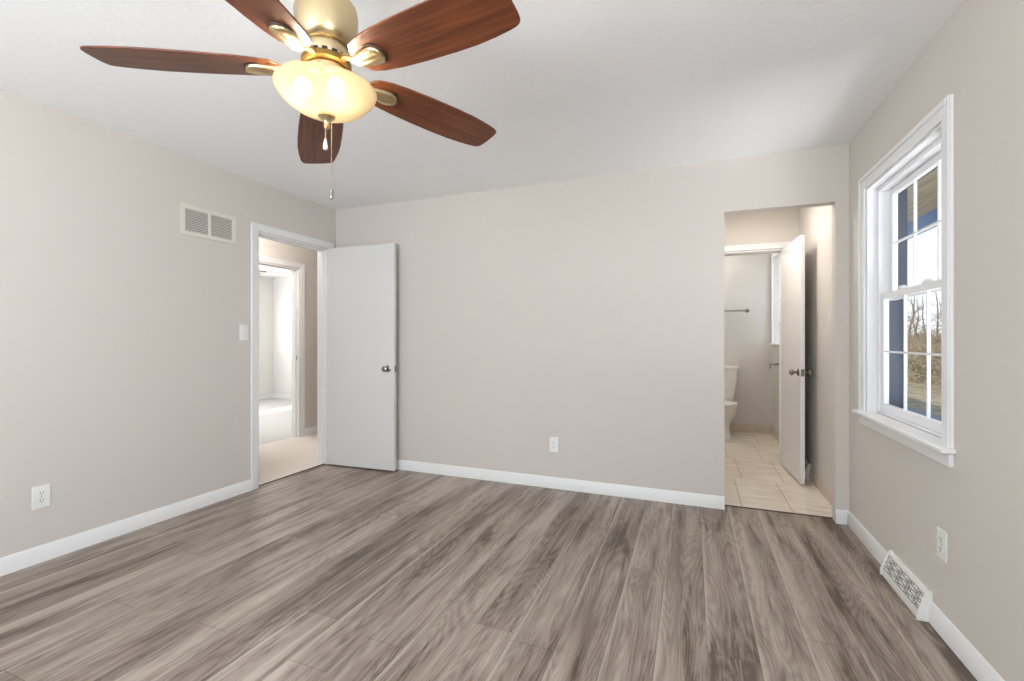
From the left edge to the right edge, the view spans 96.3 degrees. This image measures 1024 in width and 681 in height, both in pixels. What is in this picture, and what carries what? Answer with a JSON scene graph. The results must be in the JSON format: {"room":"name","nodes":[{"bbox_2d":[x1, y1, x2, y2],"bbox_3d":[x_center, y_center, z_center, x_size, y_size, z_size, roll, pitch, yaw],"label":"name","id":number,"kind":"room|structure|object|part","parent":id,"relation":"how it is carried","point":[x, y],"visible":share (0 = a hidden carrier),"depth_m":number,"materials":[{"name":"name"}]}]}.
{"room":"empty bedroom","nodes":[
{"label":"empty bedroom","id":0,"kind":"room"},
{"bbox_2d":[0,89,335,557],"bbox_3d":[-2.035,-0.038,3.806,0.120,2.440,8.390,0,0,22],"label":"wall","id":1,"kind":"structure","parent":0,"point":[125,365],"depth_m":2.76,"materials":[{"name":"white paint"}]},
{"bbox_2d":[32,484,49,509],"bbox_3d":[-2.504,0.836,2.441,0.009,0.120,0.076,0,0,22],"label":"wall outlet","id":2,"kind":"object","parent":1,"relation":"attached to","point":[40,494],"visible":1,"depth_m":2.44,"materials":[{"name":"white plastic"}]},
{"bbox_2d":[37,490,45,496],"bbox_3d":[-2.502,0.816,2.440,0.003,0.029,0.035,0,0,22],"label":"socket","id":3,"kind":"object","parent":2,"relation":"attached to","point":[40,493],"depth_m":2.44,"materials":[{"name":"white plastic"}]},
{"bbox_2d":[37,497,45,503],"bbox_3d":[-2.502,0.855,2.440,0.003,0.029,0.035,0,0,22],"label":"socket","id":4,"kind":"object","parent":2,"relation":"attached to","point":[40,500],"depth_m":2.44,"materials":[{"name":"white plastic"}]},
{"bbox_2d":[0,479,251,576],"bbox_3d":[-2.756,1.138,1.793,0.014,0.088,3.876,0,0,22],"label":"baseboard","id":5,"kind":"structure","parent":1,"relation":"attached to","point":[11,563],"depth_m":2.73,"materials":[{"name":"white paint"}]},
{"bbox_2d":[179,202,236,244],"bbox_3d":[-2.168,-0.824,3.291,0.010,0.212,0.418,0,0,22],"label":"air vent","id":6,"kind":"object","parent":1,"relation":"in","point":[211,225],"visible":1,"depth_m":3.27,"materials":[{"name":"white metal"}]},
{"bbox_2d":[240,324,248,339],"bbox_3d":[-2.069,-0.057,3.545,0.008,0.124,0.074,0,0,22],"label":"light switch","id":7,"kind":"object","parent":1,"relation":"attached to","point":[244,328],"visible":1,"depth_m":3.54,"materials":[{"name":"white plastic"}]},
{"bbox_2d":[259,463,324,485],"bbox_3d":[-1.917,1.179,4.023,0.010,0.006,0.760,0,0,22],"label":"trim","id":8,"kind":"structure","parent":1,"relation":"attached to","point":[324,463],"depth_m":3.99,"materials":[{"name":"brown wood"}]},
{"bbox_2d":[251,222,333,489],"bbox_3d":[-1.946,0.128,4.034,0.154,2.107,0.884,0,0,22],"label":"trim","id":9,"kind":"structure","parent":1,"relation":"attached to","point":[255,227],"depth_m":3.96,"materials":[{"name":"white paint"}]},
{"bbox_2d":[325,243,396,470],"bbox_3d":[-1.393,0.155,4.221,0.757,2.030,0.167,0,0,19],"label":"door","id":10,"kind":"structure","parent":9,"relation":"attached to","point":[360,357],"depth_m":4.20,"materials":[{"name":"white paint"}]},
{"bbox_3d":[-1.123,0.260,4.075,0.062,0.062,0.066,0,0,19],"label":"knob","id":11,"kind":"part","parent":10,"relation":"part of","materials":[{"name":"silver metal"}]},
{"bbox_2d":[259,276,272,395],"bbox_3d":[-5.584,-0.038,7.515,0.100,2.440,4.090,0,0,22],"label":"wall","id":12,"kind":"structure","parent":0,"point":[265,283],"depth_m":9.12,"materials":[{"name":"white paint"}]},
{"bbox_2d":[259,394,272,399],"bbox_3d":[-5.534,1.138,7.485,0.014,0.088,3.870,0,0,22],"label":"baseboard","id":13,"kind":"structure","parent":12,"relation":"attached to","point":[261,397],"depth_m":9.11,"materials":[{"name":"white paint"}]},
{"bbox_2d":[273,276,291,394],"bbox_3d":[-3.260,-0.038,8.733,3.330,2.440,0.120,0,0,22],"label":"wall","id":14,"kind":"structure","parent":0,"point":[282,286],"depth_m":9.20,"materials":[{"name":"white paint"}]},
{"bbox_2d":[273,394,291,398],"bbox_3d":[-3.285,1.138,8.671,3.330,0.088,0.014,0,0,22],"label":"baseboard","id":15,"kind":"structure","parent":14,"relation":"attached to","point":[281,396],"depth_m":9.18,"materials":[{"name":"white paint"}]},
{"bbox_2d":[259,237,316,427],"bbox_3d":[-2.732,-0.038,5.370,0.120,2.440,5.990,0,0,22],"label":"wall","id":16,"kind":"structure","parent":0,"point":[267,248],"depth_m":5.71,"materials":[{"name":"white paint"}]},
{"bbox_2d":[259,256,304,436],"bbox_3d":[-2.777,0.128,5.254,0.154,2.107,0.884,0,0,22],"label":"trim","id":17,"kind":"structure","parent":16,"relation":"attached to","point":[298,275],"depth_m":5.59,"materials":[{"name":"white paint"}]},
{"bbox_2d":[305,426,316,434],"bbox_3d":[-2.084,1.138,6.830,0.014,0.088,2.558,0,0,22],"label":"baseboard","id":18,"kind":"structure","parent":16,"relation":"attached to","point":[310,430],"depth_m":5.74,"materials":[{"name":"white paint"}]},
{"bbox_2d":[0,0,962,277],"bbox_3d":[-2.185,-1.318,3.865,9.100,0.120,8.390,0,0,22],"label":"ceiling","id":19,"kind":"structure","parent":0,"point":[577,89],"depth_m":2.28,"materials":[{"name":"white paint"}]},
{"bbox_2d":[259,267,286,274],"bbox_3d":[-3.937,-1.054,6.959,0.897,0.410,0.870,0,0,22],"label":"ceiling fan","id":20,"kind":"object","parent":19,"relation":"hanging from","point":[262,269],"visible":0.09,"depth_m":7.08,"materials":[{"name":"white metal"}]},
{"bbox_3d":[-3.709,-1.050,6.825,0.375,0.010,0.115,0,-11,36],"label":"blade","id":21,"kind":"part","parent":20,"relation":"part of","materials":[{"name":"white"}]},
{"bbox_3d":[-3.708,-1.050,7.150,0.375,0.010,0.115,0,-11,-36],"label":"blade","id":22,"kind":"part","parent":20,"relation":"part of","materials":[{"name":"white"}]},
{"bbox_2d":[80,0,519,199],"bbox_3d":[-0.560,-0.849,1.406,1.261,0.819,1.273,0,0,22],"label":"ceiling fan","id":23,"kind":"object","parent":19,"relation":"hanging from","point":[323,86],"visible":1,"depth_m":1.35,"materials":[{"name":"brown wood"}]},
{"bbox_3d":[-0.972,-0.839,1.386,0.536,0.006,0.166,-1,11,-7],"label":"blade","id":24,"kind":"part","parent":23,"relation":"part of","materials":[{"name":"brown wood"}]},
{"bbox_3d":[-0.654,-0.830,1.048,0.166,0.006,0.536,11,4,10],"label":"blade","id":25,"kind":"part","parent":23,"relation":"part of","materials":[{"name":"brown wood"}]},
{"bbox_3d":[-0.747,-0.806,1.791,0.166,0.006,0.536,-12,0,-26],"label":"blade","id":26,"kind":"part","parent":23,"relation":"part of","materials":[{"name":"brown wood"}]},
{"bbox_3d":[-0.580,-0.741,1.435,0.302,0.078,0.302,0,0,22],"label":"lamp shade","id":27,"kind":"part","parent":23,"relation":"part of","materials":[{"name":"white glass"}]},
{"bbox_3d":[-0.565,-0.581,1.435,0.004,0.222,0.004,0,0,22],"label":"pull chain","id":28,"kind":"part","parent":23,"relation":"part of","materials":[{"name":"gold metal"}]},
{"bbox_3d":[-0.292,-0.831,1.706,0.536,0.006,0.166,2,-12,-43],"label":"blade","id":29,"kind":"part","parent":23,"relation":"part of","materials":[{"name":"brown wood"}]},
{"bbox_3d":[-0.234,-0.830,1.245,0.536,0.006,0.166,2,-10,29],"label":"blade","id":30,"kind":"part","parent":23,"relation":"part of","materials":[{"name":"brown wood"}]},
{"bbox_2d":[0,398,976,680],"bbox_3d":[-2.185,1.240,3.865,9.100,0.124,8.390,0,0,22],"label":"floor","id":31,"kind":"structure","parent":0,"point":[326,572],"depth_m":2.16,"materials":[{"name":"brown wood"}]},
{"bbox_2d":[724,365,738,439],"bbox_3d":[2.576,0.757,5.666,0.444,0.850,0.688,0,0,22],"label":"toilet","id":32,"kind":"object","parent":31,"relation":"on","point":[730,371],"visible":0.39,"depth_m":5.74,"materials":[{"name":"white ceramic"}]},
{"bbox_3d":[2.664,0.579,5.888,0.416,0.405,0.196,0,0,22],"label":"tank","id":33,"kind":"part","parent":32,"relation":"part of","materials":[{"name":"white ceramic"}]},
{"bbox_3d":[2.542,0.763,5.579,0.374,0.022,0.494,0,0,22],"label":"lid","id":34,"kind":"part","parent":32,"relation":"part of","materials":[{"name":"white ceramic"}]},
{"bbox_3d":[2.550,0.989,5.598,0.372,0.385,0.515,0,0,22],"label":"bowl","id":35,"kind":"part","parent":32,"relation":"part of","materials":[{"name":"white ceramic"}]},
{"bbox_3d":[2.663,0.354,5.886,0.444,0.044,0.214,0,0,22],"label":"tank lid","id":36,"kind":"part","parent":32,"relation":"part of","materials":[{"name":"white ceramic"}]},
{"bbox_2d":[336,143,848,522],"bbox_3d":[0.239,-0.038,3.740,4.161,2.440,0.088,0,0,22],"label":"wall","id":37,"kind":"structure","parent":0,"point":[587,314],"depth_m":3.55,"materials":[{"name":"white paint"}]},
{"bbox_2d":[549,437,558,452],"bbox_3d":[0.334,0.836,3.650,0.076,0.120,0.009,0,0,22],"label":"wall outlet","id":38,"kind":"object","parent":37,"relation":"attached to","point":[553,441],"visible":1,"depth_m":3.65,"materials":[{"name":"white plastic"}]},
{"bbox_2d":[396,459,724,509],"bbox_3d":[-0.108,1.138,3.822,3.415,0.088,0.014,0,0,22],"label":"baseboard","id":39,"kind":"structure","parent":37,"relation":"attached to","point":[643,493],"depth_m":3.59,"materials":[{"name":"white paint"}]},
{"bbox_2d":[725,505,831,518],"bbox_3d":[1.815,1.179,3.154,0.652,0.005,0.012,0,0,22],"label":"trim","id":40,"kind":"structure","parent":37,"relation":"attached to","point":[725,505],"depth_m":3.14,"materials":[{"name":"brown"}]},
{"bbox_2d":[836,509,847,524],"bbox_3d":[2.122,1.138,2.943,0.074,0.088,0.014,0,0,22],"label":"baseboard","id":41,"kind":"structure","parent":37,"relation":"attached to","point":[841,515],"depth_m":2.94,"materials":[{"name":"white paint"}]},
{"bbox_2d":[724,253,771,425],"bbox_3d":[2.263,-0.038,6.245,2.232,2.440,0.120,0,0,22],"label":"wall","id":42,"kind":"structure","parent":0,"point":[747,278],"depth_m":5.87,"materials":[{"name":"white paint"}]},
{"bbox_2d":[724,309,749,312],"bbox_3d":[2.716,-0.373,5.966,0.672,0.052,0.068,0,0,22],"label":"towel bar","id":43,"kind":"object","parent":42,"relation":"attached to","point":[745,310],"visible":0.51,"depth_m":5.88,"materials":[{"name":"grey metal"}]},
{"bbox_2d":[730,423,771,433],"bbox_3d":[2.239,1.132,6.184,2.232,0.100,0.012,0,0,22],"label":"baseboard","id":44,"kind":"structure","parent":42,"relation":"attached to","point":[733,426],"depth_m":5.86,"materials":[{"name":"beige tile"}]},
{"bbox_2d":[724,208,798,252],"bbox_3d":[1.680,-0.038,4.766,2.232,2.440,0.100,0,0,22],"label":"wall","id":45,"kind":"structure","parent":0,"point":[775,226],"depth_m":4.43,"materials":[{"name":"white paint"}]},
{"bbox_2d":[724,242,790,462],"bbox_3d":[2.293,0.128,4.524,0.774,2.107,0.134,0,0,22],"label":"trim","id":46,"kind":"structure","parent":45,"relation":"attached to","point":[744,248],"depth_m":4.42,"materials":[{"name":"white paint"}]},
{"bbox_3d":[2.272,0.128,4.470,0.774,2.107,0.017,0,0,22],"label":"casing","id":47,"kind":"part","parent":46,"relation":"part of","materials":[{"name":"white paint"}]},
{"bbox_2d":[772,0,1023,680],"bbox_3d":[1.970,-0.038,2.228,0.168,2.440,8.390,0,0,22],"label":"wall","id":48,"kind":"structure","parent":0,"point":[901,495],"depth_m":1.67,"materials":[{"name":"white paint"}]},
{"bbox_2d":[770,253,778,344],"bbox_3d":[3.133,-0.503,5.376,0.104,1.130,0.800,0,0,22],"label":"window","id":49,"kind":"structure","parent":48,"relation":"in","point":[773,255],"depth_m":5.71,"materials":[{"name":"white paint"}]},
{"bbox_2d":[771,426,778,441],"bbox_3d":[3.000,1.132,5.088,0.012,0.100,1.468,0,0,22],"label":"baseboard","id":50,"kind":"structure","parent":48,"relation":"attached to","point":[774,432],"depth_m":5.50,"materials":[{"name":"beige tile"}]},
{"bbox_2d":[780,235,812,483],"bbox_3d":[2.453,0.161,4.017,0.165,2.018,0.663,0,0,18],"label":"door","id":51,"kind":"structure","parent":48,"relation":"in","point":[792,268],"depth_m":3.88,"materials":[{"name":"white paint"}]},
{"bbox_3d":[2.324,0.268,3.785,0.066,0.062,0.062,0,0,18],"label":"knob","id":52,"kind":"part","parent":51,"relation":"part of","materials":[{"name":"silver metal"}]},
{"bbox_3d":[2.418,0.268,3.753,0.066,0.062,0.062,0,0,18],"label":"knob","id":53,"kind":"part","parent":51,"relation":"part of","materials":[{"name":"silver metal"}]},
{"bbox_2d":[805,459,810,478],"bbox_3d":[2.583,1.118,4.088,0.054,0.128,0.400,0,0,22],"label":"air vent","id":54,"kind":"object","parent":48,"relation":"in","point":[807,464],"visible":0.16,"depth_m":3.90,"materials":[{"name":"white metal"}]},
{"bbox_2d":[809,469,831,505],"bbox_3d":[2.355,1.138,3.453,0.014,0.088,0.929,0,0,22],"label":"baseboard","id":55,"kind":"structure","parent":48,"relation":"attached to","point":[818,483],"depth_m":3.54,"materials":[{"name":"beige tile"}]},
{"bbox_2d":[847,511,886,564],"bbox_3d":[2.026,1.138,2.619,0.014,0.088,0.688,0,0,22],"label":"baseboard","id":56,"kind":"structure","parent":48,"relation":"attached to","point":[860,531],"depth_m":2.61,"materials":[{"name":"white paint"}]},
{"bbox_2d":[852,94,955,467],"bbox_3d":[1.972,-0.226,2.200,0.288,1.435,1.070,0,0,22],"label":"window","id":57,"kind":"structure","parent":48,"relation":"in","point":[883,291],"depth_m":2.38,"materials":[{"name":"white paint"}]},
{"bbox_3d":[1.963,-0.229,2.204,0.077,1.288,0.890,0,0,22],"label":"frame","id":58,"kind":"part","parent":57,"relation":"part of","materials":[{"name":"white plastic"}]},
{"bbox_3d":[1.948,0.071,2.210,0.026,0.662,0.820,0,0,22],"label":"sash","id":59,"kind":"part","parent":57,"relation":"part of","materials":[{"name":"white plastic"}]},
{"bbox_3d":[2.033,0.412,2.176,0.156,0.050,0.990,0,0,22],"label":"outside sill","id":60,"kind":"part","parent":57,"relation":"part of","materials":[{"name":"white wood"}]},
{"bbox_3d":[1.985,-0.530,2.195,0.026,0.619,0.820,0,0,22],"label":"sash","id":61,"kind":"part","parent":57,"relation":"part of","materials":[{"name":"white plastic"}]},
{"bbox_2d":[880,550,932,621],"bbox_3d":[1.806,1.118,2.114,0.054,0.128,0.412,0,0,22],"label":"air vent","id":62,"kind":"object","parent":48,"relation":"in","point":[917,597],"visible":0.98,"depth_m":2.06,"materials":[{"name":"white metal"}]},
{"bbox_2d":[937,526,947,562],"bbox_3d":[1.721,0.820,1.837,0.009,0.120,0.076,0,0,22],"label":"wall outlet","id":63,"kind":"object","parent":48,"relation":"attached to","point":[942,536],"visible":1,"depth_m":1.83,"materials":[{"name":"white plastic"}]},
{"bbox_2d":[938,535,942,543],"bbox_3d":[1.718,0.800,1.838,0.003,0.029,0.035,0,0,22],"label":"socket","id":64,"kind":"object","parent":63,"relation":"attached to","point":[940,537],"depth_m":1.84,"materials":[{"name":"white plastic"}]},
{"bbox_2d":[938,545,942,553],"bbox_3d":[1.718,0.839,1.838,0.003,0.029,0.035,0,0,22],"label":"socket","id":65,"kind":"object","parent":63,"relation":"attached to","point":[940,547],"depth_m":1.84,"materials":[{"name":"white plastic"}]},
{"bbox_2d":[929,602,1004,680],"bbox_3d":[1.070,1.138,0.193,0.014,0.088,3.703,0,0,22],"label":"baseboard","id":66,"kind":"structure","parent":48,"relation":"attached to","point":[964,650],"depth_m":1.68,"materials":[{"name":"white paint"}]},
{"bbox_2d":[907,168,936,223],"bbox_3d":[3.882,-1.299,5.188,1.220,0.038,15.500,0,0,22],"label":"soffit","id":67,"kind":"structure","parent":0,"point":[927,186],"depth_m":4.10,"materials":[{"name":"beige wood"}]},
{"bbox_2d":[907,208,936,239],"bbox_3d":[4.394,-1.220,4.986,0.120,0.121,15.500,0,0,22],"label":"beam","id":68,"kind":"structure","parent":67,"relation":"attached to","point":[929,218],"depth_m":4.70,"materials":[{"name":"blue paint"}]},
{"label":"outside","id":69,"kind":"structure","parent":0,"visible":0},
{"bbox_2d":[907,370,940,415],"bbox_3d":[66.004,0.815,41.707,90.000,1.423,150.000,0,0,22],"label":"ground","id":70,"kind":"structure","parent":69,"point":[916,393],"depth_m":11.40,"materials":[{"name":"brown plant"}]},
{"bbox_2d":[908,303,922,330],"bbox_3d":[48.344,-2.013,54.584,2.440,6.244,3.425,0,0,17],"label":"bare tree","id":71,"kind":"object","parent":70,"relation":"on","point":[917,303],"visible":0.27,"depth_m":54.54,"materials":[{"name":"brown plant"}]},
{"bbox_2d":[907,297,925,338],"bbox_3d":[33.616,-1.835,38.445,2.955,6.175,2.038,0,0,-29],"label":"bare tree","id":72,"kind":"object","parent":70,"relation":"on","point":[911,319],"visible":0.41,"depth_m":38.70,"materials":[{"name":"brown plant"}]},
{"bbox_2d":[908,298,925,347],"bbox_3d":[23.856,-0.722,27.223,2.012,4.203,1.387,0,0,-28],"label":"bare tree","id":73,"kind":"object","parent":70,"relation":"on","point":[913,326],"visible":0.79,"depth_m":26.99,"materials":[{"name":"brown plant"}]},
{"bbox_2d":[907,324,940,386],"bbox_3d":[32.829,-0.159,40.521,21.040,3.312,73.418,0,0,22],"label":"undergrowth","id":74,"kind":"object","parent":70,"relation":"on","point":[916,364],"visible":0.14,"depth_m":15.83,"materials":[{"name":"brown plant"}]},
{"bbox_2d":[908,295,939,335],"bbox_3d":[37.707,-1.537,42.082,2.156,5.520,3.028,0,0,-30],"label":"bare tree","id":75,"kind":"object","parent":70,"relation":"on","point":[922,308],"visible":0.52,"depth_m":42.09,"materials":[{"name":"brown plant"}]},
{"bbox_2d":[916,292,940,346],"bbox_3d":[28.145,-1.177,30.288,2.684,4.893,1.912,0,0,18],"label":"bare tree","id":76,"kind":"object","parent":70,"relation":"on","point":[938,313],"visible":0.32,"depth_m":30.38,"materials":[{"name":"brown plant"}]}
]}

